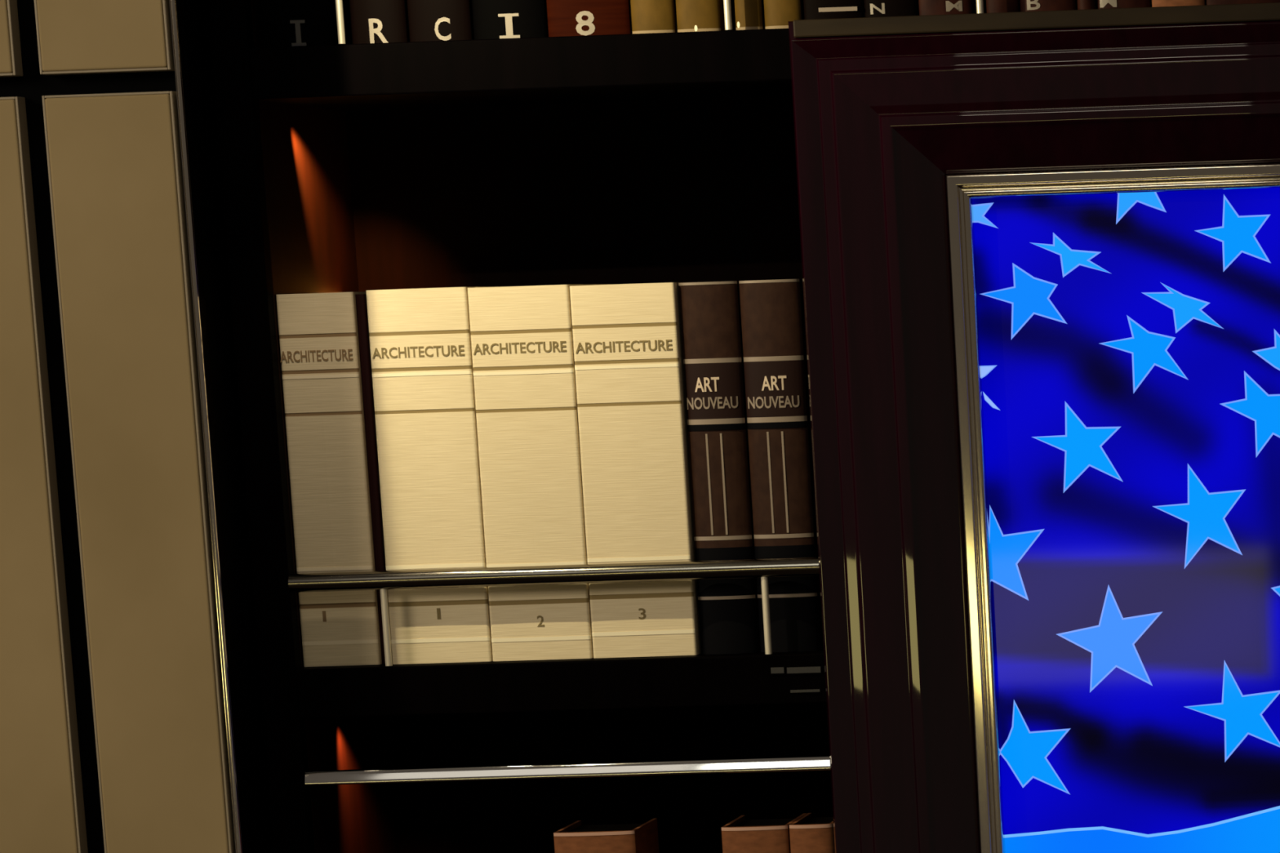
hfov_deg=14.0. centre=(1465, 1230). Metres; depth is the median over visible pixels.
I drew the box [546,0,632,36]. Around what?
book
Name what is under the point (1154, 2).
book
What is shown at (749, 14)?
book
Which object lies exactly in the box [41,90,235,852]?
wall panel
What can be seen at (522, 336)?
book
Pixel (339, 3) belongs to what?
rail
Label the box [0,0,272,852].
wall
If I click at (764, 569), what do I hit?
rail
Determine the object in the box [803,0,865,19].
book
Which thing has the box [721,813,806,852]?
book
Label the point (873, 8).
book
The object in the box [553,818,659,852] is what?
book
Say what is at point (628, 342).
book
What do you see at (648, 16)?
book
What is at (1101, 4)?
book
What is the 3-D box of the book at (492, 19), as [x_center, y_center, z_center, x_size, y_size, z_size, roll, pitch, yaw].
[-0.835,-1.199,4.490,0.064,0.290,0.201,-1,11,2]
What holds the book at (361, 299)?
on the bookcase
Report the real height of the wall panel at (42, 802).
1.738 m
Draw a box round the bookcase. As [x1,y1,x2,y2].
[207,0,832,852]
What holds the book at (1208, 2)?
on the bookcase
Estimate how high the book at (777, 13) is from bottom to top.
0.250 m
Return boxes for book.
[259,0,352,47]
[275,291,382,666]
[349,0,409,44]
[355,293,392,663]
[365,286,495,664]
[407,0,474,41]
[467,284,611,661]
[471,0,548,39]
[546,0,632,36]
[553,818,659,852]
[569,282,701,657]
[630,0,677,33]
[675,0,736,31]
[678,280,760,654]
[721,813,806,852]
[734,0,764,30]
[738,279,823,652]
[764,0,804,28]
[789,813,835,852]
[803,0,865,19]
[863,0,919,17]
[918,0,986,15]
[986,0,1020,13]
[1020,0,1077,11]
[1077,0,1097,9]
[1097,0,1151,8]
[1151,0,1206,7]
[1206,0,1279,4]
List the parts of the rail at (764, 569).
post, rail, post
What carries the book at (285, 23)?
on the bookcase
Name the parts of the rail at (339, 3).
post, post, post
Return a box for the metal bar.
[305,755,830,786]
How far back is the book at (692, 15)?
4.41 m
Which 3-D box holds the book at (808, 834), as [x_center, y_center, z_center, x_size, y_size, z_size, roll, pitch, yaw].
[-0.579,-0.184,4.625,0.039,0.385,0.110,-1,11,2]
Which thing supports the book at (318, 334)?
on the bookcase
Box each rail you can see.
[288,556,819,666]
[335,0,983,44]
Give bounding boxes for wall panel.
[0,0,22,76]
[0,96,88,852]
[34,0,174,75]
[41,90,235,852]
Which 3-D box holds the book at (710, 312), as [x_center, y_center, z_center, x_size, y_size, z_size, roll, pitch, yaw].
[-0.658,-0.693,4.590,0.052,0.326,0.221,-1,11,2]
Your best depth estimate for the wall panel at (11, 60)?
4.32 m
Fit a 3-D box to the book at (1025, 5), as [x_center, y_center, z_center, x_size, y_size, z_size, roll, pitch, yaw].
[-0.363,-1.201,4.471,0.048,0.270,0.200,-1,11,2]
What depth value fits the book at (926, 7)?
4.40 m
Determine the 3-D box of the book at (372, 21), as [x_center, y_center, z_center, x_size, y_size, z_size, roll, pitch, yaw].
[-0.950,-1.201,4.494,0.049,0.300,0.200,-1,11,2]
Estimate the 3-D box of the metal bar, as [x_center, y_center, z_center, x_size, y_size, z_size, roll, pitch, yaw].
[-0.794,-0.410,4.521,0.484,0.013,0.010,-1,11,2]
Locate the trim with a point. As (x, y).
(176, 9)
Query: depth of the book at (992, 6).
4.40 m
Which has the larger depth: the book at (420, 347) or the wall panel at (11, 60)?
the book at (420, 347)
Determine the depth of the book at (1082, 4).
4.40 m
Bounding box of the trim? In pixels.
[169,0,248,852]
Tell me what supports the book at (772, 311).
on the bookcase
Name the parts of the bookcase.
panel, shelf, shelf, panel, label plate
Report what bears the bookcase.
on the floor
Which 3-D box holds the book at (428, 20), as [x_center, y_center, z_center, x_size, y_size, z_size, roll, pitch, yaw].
[-0.896,-1.202,4.491,0.054,0.300,0.200,-1,11,2]
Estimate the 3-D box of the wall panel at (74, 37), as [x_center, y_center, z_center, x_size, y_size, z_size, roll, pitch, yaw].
[-1.180,-1.620,4.211,0.112,1.285,0.022,-1,11,2]

